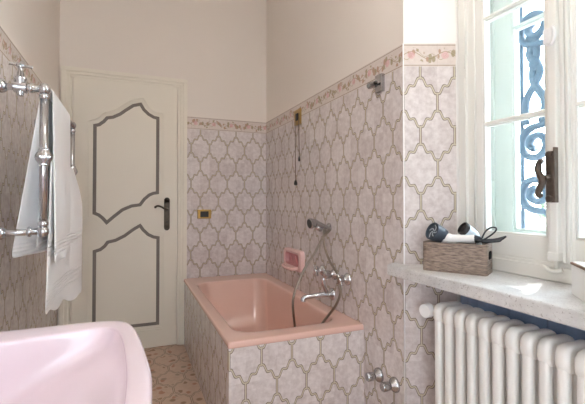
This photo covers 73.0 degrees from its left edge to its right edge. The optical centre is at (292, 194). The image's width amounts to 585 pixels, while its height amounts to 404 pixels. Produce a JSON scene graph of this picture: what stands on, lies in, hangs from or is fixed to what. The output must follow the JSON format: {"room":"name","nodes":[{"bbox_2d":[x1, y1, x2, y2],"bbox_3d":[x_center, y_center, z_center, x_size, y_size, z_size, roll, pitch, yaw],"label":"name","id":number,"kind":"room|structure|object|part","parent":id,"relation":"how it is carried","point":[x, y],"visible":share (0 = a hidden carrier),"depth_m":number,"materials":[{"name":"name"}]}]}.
{"room":"bathroom","nodes":[
{"label":"bathroom","id":0,"kind":"room"},
{"bbox_2d":[0,0,59,331],"bbox_3d":[-0.992,-0.311,0.897,0.200,2.950,4.605,0,-1,-22],"label":"wall","id":1,"kind":"structure","parent":0,"point":[29,29],"depth_m":1.88,"materials":[{"name":"beige tile"}]},
{"bbox_2d":[0,61,77,239],"bbox_3d":[-1.151,-0.154,1.817,0.207,0.657,0.846,0,-1,-22],"label":"towel rail","id":2,"kind":"object","parent":1,"relation":"attached to","point":[43,156],"visible":0.73,"depth_m":1.47,"materials":[{"name":"silver metal"}]},
{"bbox_2d":[12,89,70,262],"bbox_3d":[-1.069,-0.070,1.734,0.144,0.692,0.526,0,-1,-22],"label":"hand towel","id":3,"kind":"object","parent":2,"relation":"hanging from","point":[59,117],"visible":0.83,"depth_m":1.59,"materials":[{"name":"white fabric"}]},
{"bbox_3d":[-0.936,-0.130,1.488,0.029,0.536,0.029,0,-1,-22],"label":"post","id":4,"kind":"part","parent":2,"relation":"part of","materials":[{"name":"silver metal"}]},
{"bbox_2d":[36,159,81,313],"bbox_3d":[-1.060,0.187,1.818,0.096,0.681,0.703,0,-1,-22],"label":"bath towel","id":5,"kind":"object","parent":2,"relation":"hanging from","point":[63,277],"visible":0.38,"depth_m":1.88,"materials":[{"name":"white fabric"}]},
{"bbox_3d":[-1.085,-0.392,1.852,0.024,0.025,0.780,0,-1,-22],"label":"rail","id":6,"kind":"part","parent":2,"relation":"part of","materials":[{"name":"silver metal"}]},
{"bbox_3d":[-1.234,-0.119,2.209,0.029,0.536,0.029,0,-1,-22],"label":"post","id":7,"kind":"part","parent":2,"relation":"part of","materials":[{"name":"silver metal"}]},
{"bbox_2d":[0,321,151,403],"bbox_3d":[-0.512,0.450,0.669,0.516,0.220,0.814,0,-1,-22],"label":"washbasin","id":8,"kind":"object","parent":1,"relation":"attached to","point":[101,362],"visible":1,"depth_m":0.94,"materials":[{"name":"pink ceramic"}]},
{"bbox_2d":[57,0,265,347],"bbox_3d":[-0.686,-0.271,3.405,2.677,2.950,0.200,0,-1,-22],"label":"wall","id":9,"kind":"structure","parent":0,"point":[217,46],"depth_m":3.30,"materials":[{"name":"white paint"}]},
{"bbox_2d":[59,65,186,347],"bbox_3d":[-1.263,0.131,3.015,0.892,2.135,0.075,0,-1,-22],"label":"door","id":10,"kind":"structure","parent":9,"relation":"in","point":[131,177],"depth_m":3.05,"materials":[{"name":"beige paint"}]},
{"bbox_3d":[-1.267,0.615,3.025,0.547,0.884,0.013,0,-1,-22],"label":"panel moulding","id":11,"kind":"part","parent":10,"relation":"part of","materials":[{"name":"beige paint"}]},
{"bbox_3d":[-1.271,-0.242,3.037,0.544,1.048,0.013,0,-1,-22],"label":"panel moulding","id":12,"kind":"part","parent":10,"relation":"part of","materials":[{"name":"beige paint"}]},
{"bbox_3d":[-1.028,0.103,3.101,0.111,0.047,0.054,0,-1,-22],"label":"handle","id":13,"kind":"part","parent":10,"relation":"part of","materials":[{"name":"black metal"}]},
{"bbox_3d":[-0.999,0.152,3.144,0.044,0.262,0.008,0,-1,-22],"label":"handle plate","id":14,"kind":"part","parent":10,"relation":"part of","materials":[{"name":"black metal"}]},
{"bbox_2d":[197,209,210,218],"bbox_3d":[-0.728,0.160,3.265,0.114,0.075,0.014,0,-1,-22],"label":"light switch","id":15,"kind":"object","parent":9,"relation":"attached to","point":[201,214],"visible":1,"depth_m":3.26,"materials":[{"name":"gold metal"}]},
{"bbox_2d":[144,344,205,403],"bbox_3d":[0.153,1.222,1.345,2.677,0.100,4.605,0,-1,-22],"label":"floor","id":16,"kind":"structure","parent":0,"point":[174,380],"depth_m":2.58,"materials":[{"name":"tile"}]},
{"bbox_2d":[184,273,363,403],"bbox_3d":[-0.259,0.929,2.601,0.702,0.524,1.575,0,-1,-22],"label":"bathtub","id":17,"kind":"object","parent":16,"relation":"on","point":[243,345],"visible":1,"depth_m":1.97,"materials":[{"name":"pink ceramic"}]},
{"bbox_2d":[419,301,584,403],"bbox_3d":[0.748,0.799,1.285,0.161,0.741,0.815,0,-1,-22],"label":"radiator","id":18,"kind":"object","parent":16,"relation":"on","point":[482,357],"visible":1,"depth_m":1.32,"materials":[{"name":"white metal"}]},
{"bbox_2d":[266,0,584,403],"bbox_3d":[0.894,-0.299,1.647,0.695,2.950,4.455,0,-1,-22],"label":"wall","id":19,"kind":"structure","parent":0,"point":[381,168],"depth_m":1.97,"materials":[{"name":"beige tile"}]},
{"bbox_2d":[281,247,304,272],"bbox_3d":[-0.016,0.465,2.836,0.082,0.150,0.330,0,-1,-22],"label":"soap dish","id":20,"kind":"object","parent":19,"relation":"attached to","point":[294,259],"visible":0.98,"depth_m":2.81,"materials":[{"name":"ceramic"}]},
{"bbox_2d":[294,108,300,185],"bbox_3d":[0.030,-0.336,2.809,0.026,0.542,0.110,0,-1,-22],"label":"switch","id":21,"kind":"object","parent":19,"relation":"attached to","point":[297,114],"visible":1,"depth_m":2.81,"materials":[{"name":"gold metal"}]},
{"bbox_3d":[0.020,-0.310,2.826,0.010,0.420,0.006,0,-1,-22],"label":"cord","id":22,"kind":"part","parent":21,"relation":"part of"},
{"bbox_2d":[294,108,300,125],"bbox_3d":[0.038,-0.552,2.815,0.010,0.110,0.110,0,-1,-22],"label":"switch plate","id":23,"kind":"object","parent":21,"relation":"attached to","point":[297,114],"depth_m":2.80,"materials":[{"name":"gold metal"}]},
{"bbox_2d":[292,218,341,326],"bbox_3d":[0.151,0.574,2.237,0.228,0.879,0.280,0,-1,-22],"label":"shower","id":24,"kind":"object","parent":19,"relation":"attached to","point":[311,223],"visible":0.81,"depth_m":2.31,"materials":[{"name":"silver metal"}]},
{"bbox_3d":[0.175,0.176,2.308,0.116,0.069,0.033,0,-1,-22],"label":"shower handle","id":25,"kind":"part","parent":24,"relation":"part of","materials":[{"name":"silver metal"}]},
{"bbox_2d":[301,265,350,301],"bbox_3d":[0.157,0.524,2.271,0.190,0.193,0.373,0,-1,-22],"label":"mixer","id":26,"kind":"object","parent":19,"relation":"attached to","point":[327,274],"visible":0.99,"depth_m":2.29,"materials":[{"name":"silver metal"}]},
{"bbox_3d":[0.131,0.595,2.303,0.169,0.050,0.033,0,-1,-12],"label":"spout","id":27,"kind":"part","parent":26,"relation":"part of","materials":[{"name":"silver metal"}]},
{"bbox_3d":[0.146,0.467,2.433,0.028,0.063,0.063,0,-1,-22],"label":"valve handle","id":28,"kind":"part","parent":26,"relation":"part of","materials":[{"name":"silver metal"}]},
{"bbox_3d":[0.201,0.462,2.287,0.039,0.048,0.048,0,-1,-22],"label":"diverter knob","id":29,"kind":"part","parent":26,"relation":"part of","materials":[{"name":"silver metal"}]},
{"bbox_3d":[0.263,0.463,2.151,0.028,0.063,0.063,0,-1,-22],"label":"valve handle","id":30,"kind":"part","parent":26,"relation":"part of","materials":[{"name":"silver metal"}]},
{"bbox_2d":[365,367,383,382],"bbox_3d":[0.382,0.860,1.874,0.073,0.068,0.068,0,-1,-22],"label":"tap","id":31,"kind":"object","parent":19,"relation":"attached to","point":[377,375],"visible":0.99,"depth_m":1.86,"materials":[{"name":"silver metal"}]},
{"bbox_3d":[0.369,0.860,1.869,0.045,0.041,0.041,0,-1,-22],"label":"tap knob","id":32,"kind":"part","parent":31,"relation":"part of","materials":[{"name":"silver metal"}]},
{"bbox_2d":[367,73,384,92],"bbox_3d":[0.396,-0.530,1.897,0.047,0.084,0.094,0,-1,-22],"label":"wall hook","id":33,"kind":"object","parent":19,"relation":"attached to","point":[378,84],"visible":1,"depth_m":1.87,"materials":[{"name":"silver metal"}]},
{"bbox_2d":[380,376,399,392],"bbox_3d":[0.428,0.852,1.762,0.073,0.068,0.068,0,-1,-22],"label":"tap","id":34,"kind":"object","parent":19,"relation":"attached to","point":[393,384],"visible":1,"depth_m":1.75,"materials":[{"name":"silver metal"}]},
{"bbox_3d":[0.416,0.852,1.756,0.045,0.041,0.041,0,-1,-22],"label":"tap knob","id":35,"kind":"part","parent":34,"relation":"part of","materials":[{"name":"silver metal"}]},
{"bbox_2d":[387,0,584,329],"bbox_3d":[0.873,-0.493,1.340,0.550,1.671,1.154,0,-1,-22],"label":"window","id":36,"kind":"structure","parent":19,"relation":"in","point":[531,274],"depth_m":1.47,"materials":[{"name":"white wood"}]},
{"bbox_2d":[423,240,491,275],"bbox_3d":[0.652,0.243,1.563,0.236,0.113,0.130,-1,-1,36],"label":"wooden box","id":37,"kind":"object","parent":36,"relation":"on","point":[459,258],"visible":0.86,"depth_m":1.50,"materials":[{"name":"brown wood"}]},
{"bbox_2d":[426,222,506,242],"bbox_3d":[0.669,0.153,1.540,0.289,0.087,0.089,0,-1,25],"label":"hair dryer","id":38,"kind":"object","parent":37,"relation":"on","point":[435,232],"visible":0.98,"depth_m":1.54,"materials":[{"name":"white plastic"}]},
{"bbox_2d":[458,222,481,244],"bbox_3d":[0.700,0.199,1.563,0.090,0.181,0.053,0,-1,-7],"label":"hair dryer","id":39,"kind":"object","parent":37,"relation":"in","point":[464,228],"visible":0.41,"depth_m":1.54,"materials":[{"name":"white plastic"}]},
{"bbox_3d":[0.745,-0.733,1.711,0.006,0.380,0.006,0,-1,0],"label":"hinge rod","id":40,"kind":"part","parent":36,"relation":"part of","materials":[{"name":"white paint"}]},
{"bbox_3d":[0.745,-0.153,1.702,0.006,0.700,0.006,0,-1,0],"label":"hinge rod","id":41,"kind":"part","parent":36,"relation":"part of","materials":[{"name":"white paint"}]},
{"bbox_3d":[0.761,0.319,1.281,0.308,0.046,1.154,0,-1,-22],"label":"sill","id":42,"kind":"part","parent":36,"relation":"part of","materials":[{"name":"grey stone"}]},
{"bbox_3d":[1.095,-0.497,1.433,0.070,1.660,1.000,0,-1,-22],"label":"frame","id":43,"kind":"part","parent":36,"relation":"part of","materials":[{"name":"white paint"}]},
{"bbox_3d":[0.931,-0.516,1.369,0.082,1.625,0.848,0,-1,-22],"label":"frame","id":44,"kind":"part","parent":36,"relation":"part of","materials":[{"name":"white paint"}]},
{"bbox_3d":[0.842,-0.054,1.330,0.041,0.133,0.039,0,-1,-22],"label":"cremone handle","id":45,"kind":"part","parent":36,"relation":"part of","materials":[{"name":"brown metal"}]},
{"bbox_3d":[0.910,-0.521,1.334,0.026,1.495,0.046,0,-1,-22],"label":"closing moulding","id":46,"kind":"part","parent":36,"relation":"part of","materials":[{"name":"white paint"}]},
{"bbox_2d":[570,262,584,301],"bbox_3d":[0.844,0.244,1.059,0.114,0.096,0.204,0,-1,20],"label":"storage box","id":47,"kind":"object","parent":36,"relation":"on","point":[578,268],"visible":1,"depth_m":1.11,"materials":[{"name":"white plastic"}]},
{"bbox_3d":[0.844,0.201,1.060,0.221,0.006,0.227,0,-1,-22],"label":"lid","id":48,"kind":"part","parent":47,"relation":"part of","materials":[{"name":"white"}]},
{"bbox_3d":[0.844,0.197,1.060,0.104,0.003,0.194,0,-1,20],"label":"lid","id":49,"kind":"part","parent":47,"relation":"part of","materials":[{"name":"white plastic"}]},
{"bbox_2d":[519,7,543,22],"bbox_3d":[1.156,-0.872,1.881,0.060,0.073,0.121,0,-1,-22],"label":"window grille","id":50,"kind":"object","parent":19,"relation":"in","point":[533,13],"depth_m":1.90,"materials":[{"name":"blue metal"}]},
{"bbox_2d":[519,20,544,113],"bbox_3d":[1.156,-0.595,1.877,0.060,0.407,0.124,0,-1,-22],"label":"window grille","id":51,"kind":"object","parent":19,"relation":"in","point":[532,42],"depth_m":1.88,"materials":[{"name":"blue metal"}]},
{"bbox_2d":[520,117,545,228],"bbox_3d":[1.156,-0.097,1.870,0.060,0.518,0.125,0,-1,-22],"label":"window grille","id":52,"kind":"object","parent":19,"relation":"in","point":[527,194],"depth_m":1.89,"materials":[{"name":"blue metal"}]},
{"label":"outside","id":53,"kind":"structure","parent":0,"visible":0},
{"bbox_3d":[3.854,1.752,4.806,7.190,0.150,12.000,0,-1,-22],"label":"ground","id":54,"kind":"structure","parent":53,"visible":0},
{"bbox_2d":[520,211,545,229],"bbox_3d":[3.388,0.964,4.626,0.200,1.520,10.000,0,-1,-22],"label":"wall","id":55,"kind":"structure","parent":54,"relation":"on","point":[532,221],"depth_m":5.08,"materials":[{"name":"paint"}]},
{"bbox_2d":[537,203,545,229],"bbox_3d":[2.763,0.514,3.708,0.910,2.296,0.892,0,-1,-22],"label":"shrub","id":56,"kind":"object","parent":54,"relation":"on","point":[544,204],"visible":0.02,"depth_m":3.92,"materials":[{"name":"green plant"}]}
]}

